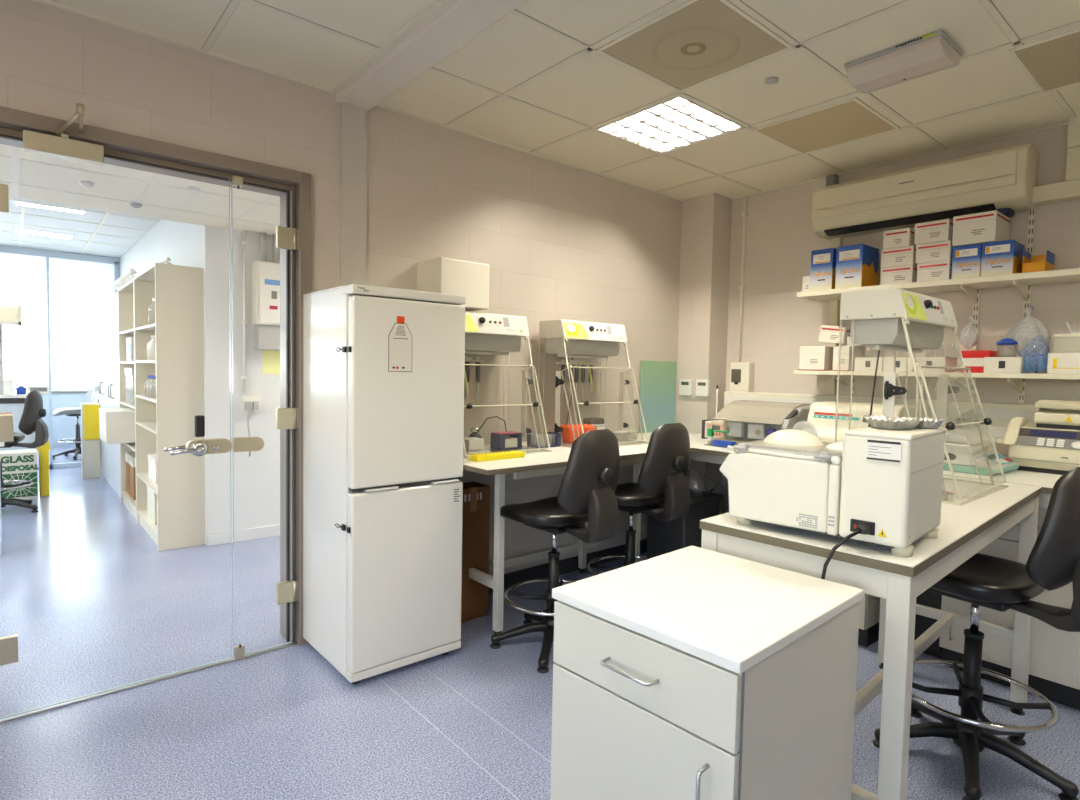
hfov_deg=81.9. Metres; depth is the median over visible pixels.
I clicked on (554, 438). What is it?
tube rack
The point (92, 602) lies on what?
floor
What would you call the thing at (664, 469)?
stool
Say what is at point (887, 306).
hood
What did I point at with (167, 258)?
plastic bag
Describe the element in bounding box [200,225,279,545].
wall
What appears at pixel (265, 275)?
electrical box
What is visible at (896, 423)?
foil tray
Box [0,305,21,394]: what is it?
shelf
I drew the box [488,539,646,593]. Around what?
baseboard
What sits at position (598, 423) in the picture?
mini centrifuge
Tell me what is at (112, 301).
tall cabinet
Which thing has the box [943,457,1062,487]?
countertop
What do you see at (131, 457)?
box
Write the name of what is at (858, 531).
cable
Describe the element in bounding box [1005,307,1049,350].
plastic bag
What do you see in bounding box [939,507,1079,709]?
base cabinet
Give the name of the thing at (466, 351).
lamp
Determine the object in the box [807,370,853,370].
folder
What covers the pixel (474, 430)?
mixer
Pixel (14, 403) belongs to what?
lab bench
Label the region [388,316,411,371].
sticker
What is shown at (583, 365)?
pipette
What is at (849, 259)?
print
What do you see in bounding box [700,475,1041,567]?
countertop
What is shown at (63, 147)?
door closer
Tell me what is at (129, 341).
storage box
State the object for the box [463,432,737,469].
countertop
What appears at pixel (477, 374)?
pipette
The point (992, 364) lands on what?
box
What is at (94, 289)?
window
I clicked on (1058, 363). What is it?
print
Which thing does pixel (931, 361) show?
box
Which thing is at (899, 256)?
carton
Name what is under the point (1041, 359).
bottle
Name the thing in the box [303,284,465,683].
freezer
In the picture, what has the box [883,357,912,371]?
box
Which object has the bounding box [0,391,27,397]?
countertop
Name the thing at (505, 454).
tray
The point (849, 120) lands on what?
ceiling panel
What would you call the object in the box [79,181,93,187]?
smoke detector
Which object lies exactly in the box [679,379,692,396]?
thermostat
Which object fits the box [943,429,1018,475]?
teal centrifuge
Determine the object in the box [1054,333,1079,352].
box
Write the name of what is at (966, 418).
outlet
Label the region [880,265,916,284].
carton
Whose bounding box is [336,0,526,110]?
ceiling beam
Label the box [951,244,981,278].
tip box
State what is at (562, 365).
pipette
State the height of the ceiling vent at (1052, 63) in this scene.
0.008 m
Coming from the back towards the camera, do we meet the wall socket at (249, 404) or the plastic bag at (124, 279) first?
the plastic bag at (124, 279)
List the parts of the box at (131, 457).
box lid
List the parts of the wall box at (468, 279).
casing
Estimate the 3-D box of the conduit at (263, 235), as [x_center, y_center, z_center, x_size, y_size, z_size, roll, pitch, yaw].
[-1.974,-1.179,4.952,0.461,0.230,0.036,-1,4,-40]
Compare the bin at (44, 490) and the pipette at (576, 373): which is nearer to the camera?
the pipette at (576, 373)
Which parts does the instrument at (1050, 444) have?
arm, keypad panel, display panel, lid handle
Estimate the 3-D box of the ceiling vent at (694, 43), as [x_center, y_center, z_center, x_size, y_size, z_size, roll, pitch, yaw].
[0.632,-1.449,2.567,0.572,0.008,0.565,-1,4,-40]
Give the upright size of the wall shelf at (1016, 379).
0.111 m
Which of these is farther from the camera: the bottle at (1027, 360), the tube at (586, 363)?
the tube at (586, 363)
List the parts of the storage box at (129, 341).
box lid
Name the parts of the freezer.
panel, kick panel, door, door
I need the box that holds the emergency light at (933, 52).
[844,30,962,92]
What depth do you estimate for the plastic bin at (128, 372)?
5.76 m
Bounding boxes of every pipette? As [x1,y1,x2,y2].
[465,356,469,402]
[475,357,480,404]
[560,360,566,400]
[569,360,574,401]
[574,360,579,400]
[581,360,585,401]
[589,361,592,401]
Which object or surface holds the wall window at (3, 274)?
in the wall at (178, 241)
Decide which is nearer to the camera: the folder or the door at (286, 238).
the door at (286, 238)
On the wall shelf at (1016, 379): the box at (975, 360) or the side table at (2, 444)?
the box at (975, 360)
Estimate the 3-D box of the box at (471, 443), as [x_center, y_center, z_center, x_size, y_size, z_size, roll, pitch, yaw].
[-0.390,0.244,3.466,0.125,0.060,0.100,-1,4,-40]
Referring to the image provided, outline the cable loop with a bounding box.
[480,416,506,436]
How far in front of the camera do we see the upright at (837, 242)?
4.16 m
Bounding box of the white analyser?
[792,401,914,442]
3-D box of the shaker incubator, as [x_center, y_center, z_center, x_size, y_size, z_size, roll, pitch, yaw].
[1.483,0.151,4.053,0.504,0.275,0.523,-1,4,-40]
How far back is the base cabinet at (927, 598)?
3.05 m
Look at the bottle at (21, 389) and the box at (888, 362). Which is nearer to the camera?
the box at (888, 362)
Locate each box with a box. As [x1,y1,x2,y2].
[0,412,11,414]
[0,449,38,499]
[99,408,134,443]
[125,451,134,494]
[126,337,133,360]
[129,455,135,499]
[147,485,156,523]
[148,454,156,483]
[417,257,488,311]
[461,482,489,622]
[464,437,483,450]
[701,419,723,438]
[730,362,753,391]
[810,248,836,290]
[835,244,878,288]
[854,357,882,371]
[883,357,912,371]
[913,357,956,371]
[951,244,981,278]
[959,350,998,372]
[981,240,1024,275]
[984,357,1030,373]
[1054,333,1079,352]
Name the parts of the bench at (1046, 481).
apron rail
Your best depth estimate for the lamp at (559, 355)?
3.98 m
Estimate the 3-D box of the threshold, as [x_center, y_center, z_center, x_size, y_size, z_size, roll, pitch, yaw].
[-1.656,1.212,2.697,1.178,0.006,0.024,-1,4,-40]
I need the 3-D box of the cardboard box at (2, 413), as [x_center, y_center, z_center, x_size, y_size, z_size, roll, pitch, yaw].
[-3.937,0.192,4.452,0.244,0.185,0.256,-1,4,-40]
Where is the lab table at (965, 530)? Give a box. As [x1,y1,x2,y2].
[700,475,1041,799]
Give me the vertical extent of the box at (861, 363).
0.085 m
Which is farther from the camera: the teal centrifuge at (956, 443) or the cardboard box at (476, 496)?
the cardboard box at (476, 496)
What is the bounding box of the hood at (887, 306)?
[840,288,957,327]
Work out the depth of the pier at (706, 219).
4.76 m
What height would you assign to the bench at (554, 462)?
0.920 m
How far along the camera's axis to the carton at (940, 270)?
3.48 m
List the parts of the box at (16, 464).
print panel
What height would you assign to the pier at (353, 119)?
2.715 m
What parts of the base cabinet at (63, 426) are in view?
door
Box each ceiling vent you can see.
[596,0,792,92]
[1008,28,1079,93]
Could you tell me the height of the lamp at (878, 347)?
0.018 m
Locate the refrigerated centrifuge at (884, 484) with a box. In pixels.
[720,427,946,556]
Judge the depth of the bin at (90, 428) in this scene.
7.31 m
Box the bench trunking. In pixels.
[724,391,1079,443]
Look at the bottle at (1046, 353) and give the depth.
3.17 m
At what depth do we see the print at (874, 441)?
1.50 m
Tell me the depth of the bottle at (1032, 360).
3.21 m
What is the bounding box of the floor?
[0,446,1079,799]
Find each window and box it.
[0,245,119,469]
[0,271,96,402]
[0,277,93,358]
[13,288,95,389]
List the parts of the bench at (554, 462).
rail, leg, rail, apron rail, leg, leg, apron rail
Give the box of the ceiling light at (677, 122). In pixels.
[596,95,743,153]
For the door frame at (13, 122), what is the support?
attached to the wall at (556, 240)
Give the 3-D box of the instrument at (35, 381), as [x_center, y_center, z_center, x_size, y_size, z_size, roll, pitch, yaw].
[-5.398,-0.177,6.696,0.180,0.219,0.248,-1,4,-40]
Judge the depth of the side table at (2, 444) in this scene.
4.66 m
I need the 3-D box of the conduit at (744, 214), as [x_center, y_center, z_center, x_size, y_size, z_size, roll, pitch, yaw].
[1.529,-0.908,4.704,0.028,1.250,0.040,-1,4,-40]
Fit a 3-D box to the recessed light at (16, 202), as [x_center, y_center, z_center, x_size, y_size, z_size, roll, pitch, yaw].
[-4.403,-1.730,5.606,0.500,0.006,0.140,-1,4,-40]
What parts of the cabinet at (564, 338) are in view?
pipette rail, rail, plate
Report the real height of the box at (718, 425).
0.130 m
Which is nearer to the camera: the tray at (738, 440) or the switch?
the tray at (738, 440)
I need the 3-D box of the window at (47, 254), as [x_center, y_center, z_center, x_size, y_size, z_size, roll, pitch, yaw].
[-7.179,-0.478,7.008,4.115,2.750,0.060,-1,4,-40]
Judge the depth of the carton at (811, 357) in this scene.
4.03 m
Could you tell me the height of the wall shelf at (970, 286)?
0.117 m
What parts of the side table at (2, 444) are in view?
leg, leg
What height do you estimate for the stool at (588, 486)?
1.105 m
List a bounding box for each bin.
[39,450,49,495]
[81,403,100,478]
[124,368,133,402]
[647,488,722,557]
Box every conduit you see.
[241,230,247,392]
[261,232,277,262]
[738,196,747,361]
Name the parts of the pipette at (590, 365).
handle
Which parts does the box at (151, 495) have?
box lid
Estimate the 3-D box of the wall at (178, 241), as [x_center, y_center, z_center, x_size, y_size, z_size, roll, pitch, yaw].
[-5.070,-0.550,7.804,0.135,2.900,7.905,-1,4,-40]
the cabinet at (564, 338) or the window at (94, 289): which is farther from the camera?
the window at (94, 289)
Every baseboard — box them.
[209,524,279,545]
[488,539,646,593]
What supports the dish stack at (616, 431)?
in the cabinet at (564, 338)
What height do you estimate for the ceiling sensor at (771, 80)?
0.012 m
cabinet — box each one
[13,390,86,448]
[98,299,110,485]
[107,292,120,498]
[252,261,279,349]
[537,319,648,447]
[550,546,863,799]
[835,288,1007,505]
[858,593,880,646]
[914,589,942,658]
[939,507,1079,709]
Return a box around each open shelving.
[118,279,136,522]
[134,263,204,550]
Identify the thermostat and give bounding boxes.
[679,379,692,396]
[696,380,709,397]
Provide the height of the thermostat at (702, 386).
0.133 m
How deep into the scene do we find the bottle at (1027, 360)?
3.22 m
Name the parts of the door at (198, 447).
lever handle, lock plate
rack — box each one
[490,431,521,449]
[527,432,560,447]
[560,424,596,441]
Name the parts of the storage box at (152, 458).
box lid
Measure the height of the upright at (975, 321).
0.800 m
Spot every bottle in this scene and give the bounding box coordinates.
[16,385,25,393]
[147,335,155,359]
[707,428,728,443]
[707,436,712,443]
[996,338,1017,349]
[1024,354,1029,371]
[1029,355,1034,371]
[1035,353,1039,370]
[1038,354,1043,371]
[1044,352,1047,369]
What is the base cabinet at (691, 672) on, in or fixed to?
on the floor
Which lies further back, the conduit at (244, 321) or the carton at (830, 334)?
the conduit at (244, 321)
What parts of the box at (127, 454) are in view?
box lid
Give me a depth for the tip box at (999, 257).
3.26 m
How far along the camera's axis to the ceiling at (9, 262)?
6.91 m
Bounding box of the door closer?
[23,103,103,165]
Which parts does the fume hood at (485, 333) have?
knob, pipette rail, rail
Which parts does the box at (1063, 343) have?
lid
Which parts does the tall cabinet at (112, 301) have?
door, door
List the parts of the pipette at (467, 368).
handle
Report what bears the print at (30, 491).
attached to the box at (16, 464)
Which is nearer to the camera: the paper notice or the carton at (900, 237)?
the carton at (900, 237)
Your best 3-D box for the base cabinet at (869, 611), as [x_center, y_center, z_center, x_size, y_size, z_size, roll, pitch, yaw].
[1.803,0.820,3.545,0.895,0.840,0.450,-1,4,-40]
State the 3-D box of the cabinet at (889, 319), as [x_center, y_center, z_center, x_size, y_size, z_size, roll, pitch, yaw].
[1.520,-0.033,2.467,0.600,0.766,0.452,-1,4,-40]
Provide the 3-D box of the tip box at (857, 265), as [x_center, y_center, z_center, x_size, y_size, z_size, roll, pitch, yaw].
[1.994,-0.823,3.913,0.243,0.263,0.158,-1,4,-40]
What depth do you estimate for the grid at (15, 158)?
3.93 m
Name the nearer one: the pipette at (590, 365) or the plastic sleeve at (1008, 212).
the plastic sleeve at (1008, 212)
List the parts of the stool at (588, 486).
seat, backrest, knob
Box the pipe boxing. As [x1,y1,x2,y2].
[1032,116,1079,205]
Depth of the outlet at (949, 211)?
3.67 m
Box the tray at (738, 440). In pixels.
[713,437,753,443]
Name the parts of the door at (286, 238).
strike plate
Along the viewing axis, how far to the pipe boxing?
3.18 m
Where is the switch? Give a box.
[272,291,276,298]
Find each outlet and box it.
[824,203,995,235]
[953,414,970,428]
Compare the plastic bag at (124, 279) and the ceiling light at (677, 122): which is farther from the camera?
the plastic bag at (124, 279)
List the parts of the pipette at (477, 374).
handle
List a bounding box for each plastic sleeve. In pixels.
[847,334,868,346]
[996,208,1013,217]
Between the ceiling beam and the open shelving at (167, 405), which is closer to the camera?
the ceiling beam
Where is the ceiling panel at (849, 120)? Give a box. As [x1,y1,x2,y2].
[752,97,900,154]
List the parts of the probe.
rod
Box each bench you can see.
[0,391,35,450]
[463,432,737,633]
[943,457,1062,507]
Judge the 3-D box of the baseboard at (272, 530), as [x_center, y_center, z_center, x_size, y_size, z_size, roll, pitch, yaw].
[-1.242,1.030,5.758,3.290,0.090,0.015,-1,4,-40]
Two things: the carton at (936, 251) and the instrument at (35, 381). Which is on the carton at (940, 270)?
the carton at (936, 251)
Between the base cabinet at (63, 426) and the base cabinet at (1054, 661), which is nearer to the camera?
the base cabinet at (1054, 661)
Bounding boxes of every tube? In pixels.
[465,371,468,392]
[575,361,592,391]
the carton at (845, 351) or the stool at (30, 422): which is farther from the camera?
the stool at (30, 422)
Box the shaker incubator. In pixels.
[711,400,809,444]
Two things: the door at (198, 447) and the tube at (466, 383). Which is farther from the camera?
the tube at (466, 383)
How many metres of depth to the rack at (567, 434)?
3.90 m
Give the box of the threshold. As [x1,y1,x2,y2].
[0,642,295,722]
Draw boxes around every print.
[2,473,36,497]
[454,489,459,501]
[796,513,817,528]
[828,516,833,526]
[835,244,862,288]
[867,440,900,461]
[1053,358,1079,368]
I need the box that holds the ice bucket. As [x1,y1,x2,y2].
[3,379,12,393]
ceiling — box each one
[0,144,279,234]
[0,197,160,278]
[46,0,1079,199]
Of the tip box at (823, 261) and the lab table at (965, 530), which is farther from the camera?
the tip box at (823, 261)
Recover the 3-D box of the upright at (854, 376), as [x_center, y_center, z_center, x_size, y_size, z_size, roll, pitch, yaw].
[2.066,-0.343,4.093,0.016,0.880,0.028,-1,4,-40]
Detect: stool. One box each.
[0,390,48,512]
[53,380,98,459]
[490,429,619,672]
[587,423,690,575]
[872,467,1079,799]
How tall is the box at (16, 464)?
0.465 m
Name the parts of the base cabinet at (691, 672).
handle, door, drawer, handle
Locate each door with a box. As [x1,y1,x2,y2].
[0,179,231,718]
[231,175,297,660]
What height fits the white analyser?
0.295 m
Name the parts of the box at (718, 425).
panel, frame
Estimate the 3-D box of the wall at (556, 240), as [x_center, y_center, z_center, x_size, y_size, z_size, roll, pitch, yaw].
[-1.027,-0.250,3.219,6.200,2.900,0.150,-1,4,-40]
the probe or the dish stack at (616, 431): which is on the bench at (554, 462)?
the probe
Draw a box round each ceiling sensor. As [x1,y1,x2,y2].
[188,186,199,193]
[765,77,778,83]
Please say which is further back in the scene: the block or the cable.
the block
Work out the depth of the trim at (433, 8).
2.56 m
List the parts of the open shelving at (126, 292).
panel, shelf, shelf, shelf, shelf, shelf, panel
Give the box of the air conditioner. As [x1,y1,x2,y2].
[812,143,1038,239]
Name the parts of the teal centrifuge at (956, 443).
lid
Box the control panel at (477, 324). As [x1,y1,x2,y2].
[465,311,528,336]
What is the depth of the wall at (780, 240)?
4.02 m
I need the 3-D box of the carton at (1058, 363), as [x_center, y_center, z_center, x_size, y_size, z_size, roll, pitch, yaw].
[2.724,-0.177,3.061,0.221,0.105,0.322,-1,4,-40]
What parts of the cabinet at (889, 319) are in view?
knob, knob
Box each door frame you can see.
[0,106,310,645]
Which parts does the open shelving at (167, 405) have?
panel, shelf, panel, shelf, shelf, shelf, shelf, shelf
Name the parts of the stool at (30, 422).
seat, backrest, knob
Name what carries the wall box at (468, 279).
attached to the wall at (556, 240)
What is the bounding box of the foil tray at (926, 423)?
[906,417,943,428]
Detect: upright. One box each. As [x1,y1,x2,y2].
[827,237,842,393]
[850,375,855,396]
[968,289,979,401]
[1018,208,1035,403]
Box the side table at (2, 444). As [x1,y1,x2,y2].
[0,442,4,554]
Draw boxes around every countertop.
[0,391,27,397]
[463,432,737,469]
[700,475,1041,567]
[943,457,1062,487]
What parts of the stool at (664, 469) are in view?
seat, backrest, knob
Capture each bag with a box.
[114,268,136,289]
[161,257,172,264]
[689,470,715,497]
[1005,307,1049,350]
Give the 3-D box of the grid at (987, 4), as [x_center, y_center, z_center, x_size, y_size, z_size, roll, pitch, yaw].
[0.744,-1.371,0.971,6.035,0.006,5.453,-1,4,-40]
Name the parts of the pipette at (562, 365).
handle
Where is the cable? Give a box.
[821,529,860,579]
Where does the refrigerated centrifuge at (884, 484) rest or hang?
on the lab table at (965, 530)
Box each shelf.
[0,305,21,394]
[794,370,1079,393]
[797,268,1079,303]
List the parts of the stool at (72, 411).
seat, backrest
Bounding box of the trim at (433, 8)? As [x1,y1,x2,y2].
[329,0,451,94]
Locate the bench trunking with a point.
(1001, 414)
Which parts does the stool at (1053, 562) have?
seat, backrest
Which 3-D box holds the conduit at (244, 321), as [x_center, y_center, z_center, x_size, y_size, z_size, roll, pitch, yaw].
[-2.265,-0.670,4.771,0.040,1.240,0.030,-1,4,-40]
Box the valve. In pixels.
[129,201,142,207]
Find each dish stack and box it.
[614,430,628,440]
[623,430,637,438]
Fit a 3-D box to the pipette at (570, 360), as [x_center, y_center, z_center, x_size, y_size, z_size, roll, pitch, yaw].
[0.200,-0.119,3.970,0.032,0.272,0.046,-1,4,-40]
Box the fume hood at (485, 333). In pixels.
[463,311,551,459]
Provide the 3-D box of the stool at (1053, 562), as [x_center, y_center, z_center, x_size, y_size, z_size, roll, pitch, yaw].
[1.591,0.748,2.203,0.595,1.105,0.632,-1,3,-34]
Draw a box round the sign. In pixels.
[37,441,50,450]
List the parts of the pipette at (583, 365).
handle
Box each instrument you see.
[27,373,48,393]
[1003,400,1079,474]
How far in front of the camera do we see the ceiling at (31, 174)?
3.76 m
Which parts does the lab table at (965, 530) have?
leg, rail, rail, leg, leg, long rail, rail, apron rail, leg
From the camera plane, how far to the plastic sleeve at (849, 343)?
3.90 m
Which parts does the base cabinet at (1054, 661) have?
handle, drawer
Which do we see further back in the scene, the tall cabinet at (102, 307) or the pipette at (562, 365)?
the tall cabinet at (102, 307)
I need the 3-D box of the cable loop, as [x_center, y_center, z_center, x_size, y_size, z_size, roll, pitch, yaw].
[-0.269,0.176,3.643,0.196,0.164,0.027,-1,4,-40]
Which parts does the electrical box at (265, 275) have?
cabinet door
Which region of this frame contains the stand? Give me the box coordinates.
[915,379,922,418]
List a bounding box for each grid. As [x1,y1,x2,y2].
[0,146,279,276]
[32,0,1079,200]
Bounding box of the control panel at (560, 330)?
[539,319,626,342]
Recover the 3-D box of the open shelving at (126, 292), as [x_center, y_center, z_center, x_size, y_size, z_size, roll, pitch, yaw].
[-3.637,-0.011,5.766,0.320,2.075,1.015,-1,4,-40]
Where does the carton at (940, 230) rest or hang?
on the carton at (936, 251)
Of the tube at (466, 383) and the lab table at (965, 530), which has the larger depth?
the tube at (466, 383)
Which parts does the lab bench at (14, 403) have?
shadow rail, drawer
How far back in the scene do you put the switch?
4.78 m
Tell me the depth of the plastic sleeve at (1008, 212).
3.34 m
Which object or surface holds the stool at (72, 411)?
on the floor
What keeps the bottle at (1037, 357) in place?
in the plastic bag
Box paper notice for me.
[262,350,279,373]
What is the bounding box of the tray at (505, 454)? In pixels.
[469,450,524,461]
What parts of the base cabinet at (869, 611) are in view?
door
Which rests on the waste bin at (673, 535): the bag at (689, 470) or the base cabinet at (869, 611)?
the bag at (689, 470)
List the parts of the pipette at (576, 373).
handle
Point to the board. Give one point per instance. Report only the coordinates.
(657, 378)
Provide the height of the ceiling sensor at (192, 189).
0.030 m
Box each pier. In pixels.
[339,103,366,285]
[675,193,731,514]
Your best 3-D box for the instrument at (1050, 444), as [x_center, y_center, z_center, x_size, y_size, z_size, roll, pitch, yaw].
[2.500,0.174,2.953,0.365,0.335,0.422,-1,4,-40]
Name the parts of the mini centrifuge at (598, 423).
centrifuge lid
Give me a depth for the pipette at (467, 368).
3.47 m
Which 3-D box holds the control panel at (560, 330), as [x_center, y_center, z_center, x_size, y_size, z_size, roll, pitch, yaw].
[0.286,-0.434,3.985,0.560,0.119,0.246,-1,4,-40]
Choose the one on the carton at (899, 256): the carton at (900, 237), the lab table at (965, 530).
the carton at (900, 237)
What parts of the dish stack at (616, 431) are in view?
white lid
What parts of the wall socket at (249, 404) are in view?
socket plate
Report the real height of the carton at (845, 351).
0.149 m
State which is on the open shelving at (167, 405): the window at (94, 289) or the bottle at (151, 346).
the bottle at (151, 346)
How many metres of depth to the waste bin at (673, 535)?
3.88 m
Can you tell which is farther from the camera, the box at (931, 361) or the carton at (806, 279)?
the carton at (806, 279)
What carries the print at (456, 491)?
attached to the freezer
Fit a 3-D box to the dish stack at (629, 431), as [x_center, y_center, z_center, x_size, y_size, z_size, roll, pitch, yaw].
[0.610,0.234,4.208,0.102,0.061,0.102,-1,4,-40]
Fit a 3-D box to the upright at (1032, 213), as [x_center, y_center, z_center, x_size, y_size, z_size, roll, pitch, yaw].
[2.654,-0.488,3.394,0.016,1.200,0.028,-1,4,-40]
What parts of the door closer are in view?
closer arm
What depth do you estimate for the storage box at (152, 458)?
4.96 m
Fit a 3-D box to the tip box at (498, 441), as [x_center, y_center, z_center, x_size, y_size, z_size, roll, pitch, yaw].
[-0.191,0.229,3.528,0.150,0.091,0.102,-1,4,-40]
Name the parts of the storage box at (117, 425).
box lid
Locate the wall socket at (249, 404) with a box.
[241,396,260,456]
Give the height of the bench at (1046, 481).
0.090 m
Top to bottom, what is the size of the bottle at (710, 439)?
0.050 m
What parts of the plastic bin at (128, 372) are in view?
box lid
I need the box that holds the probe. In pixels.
[716,385,718,413]
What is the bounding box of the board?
[639,360,676,432]
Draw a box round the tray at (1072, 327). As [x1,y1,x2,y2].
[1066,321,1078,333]
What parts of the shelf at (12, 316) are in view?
post, shelf, shelf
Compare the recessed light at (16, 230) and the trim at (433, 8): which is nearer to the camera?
the trim at (433, 8)
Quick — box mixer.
[469,427,481,437]
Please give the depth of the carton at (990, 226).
3.33 m
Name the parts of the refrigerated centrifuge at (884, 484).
lid, panel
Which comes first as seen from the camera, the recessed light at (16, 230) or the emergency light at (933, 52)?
the emergency light at (933, 52)
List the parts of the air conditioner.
panel, panel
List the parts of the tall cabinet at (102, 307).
door, door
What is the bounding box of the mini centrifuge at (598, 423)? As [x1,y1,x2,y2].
[583,417,606,429]
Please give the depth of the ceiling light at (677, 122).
3.42 m
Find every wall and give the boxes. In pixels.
[0,0,681,575]
[95,219,200,380]
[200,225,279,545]
[721,125,1079,513]
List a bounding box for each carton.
[799,346,832,369]
[802,276,809,291]
[818,325,850,343]
[833,346,861,369]
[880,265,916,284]
[881,245,916,267]
[883,228,915,248]
[914,219,952,244]
[916,240,953,263]
[917,260,951,281]
[952,210,1009,246]
[1022,250,1054,272]
[1047,353,1079,373]
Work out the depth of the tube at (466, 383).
3.42 m
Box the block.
[713,440,735,446]
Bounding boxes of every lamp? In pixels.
[465,350,508,354]
[557,354,608,358]
[875,345,921,352]
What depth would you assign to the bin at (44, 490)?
6.30 m
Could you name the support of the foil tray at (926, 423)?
on the refrigerated centrifuge at (884, 484)
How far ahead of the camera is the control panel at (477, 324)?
3.44 m
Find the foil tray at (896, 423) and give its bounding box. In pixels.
[864,416,921,429]
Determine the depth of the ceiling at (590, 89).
2.80 m
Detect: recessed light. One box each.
[14,228,73,238]
[15,201,85,213]
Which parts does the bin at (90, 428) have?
yellow door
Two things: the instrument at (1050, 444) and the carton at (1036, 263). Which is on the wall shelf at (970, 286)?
the carton at (1036, 263)
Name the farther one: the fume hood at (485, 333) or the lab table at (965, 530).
the fume hood at (485, 333)
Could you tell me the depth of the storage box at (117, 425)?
5.55 m
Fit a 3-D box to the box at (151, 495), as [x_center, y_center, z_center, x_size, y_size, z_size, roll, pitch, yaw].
[-3.035,0.818,5.060,0.226,0.290,0.356,-1,4,-40]

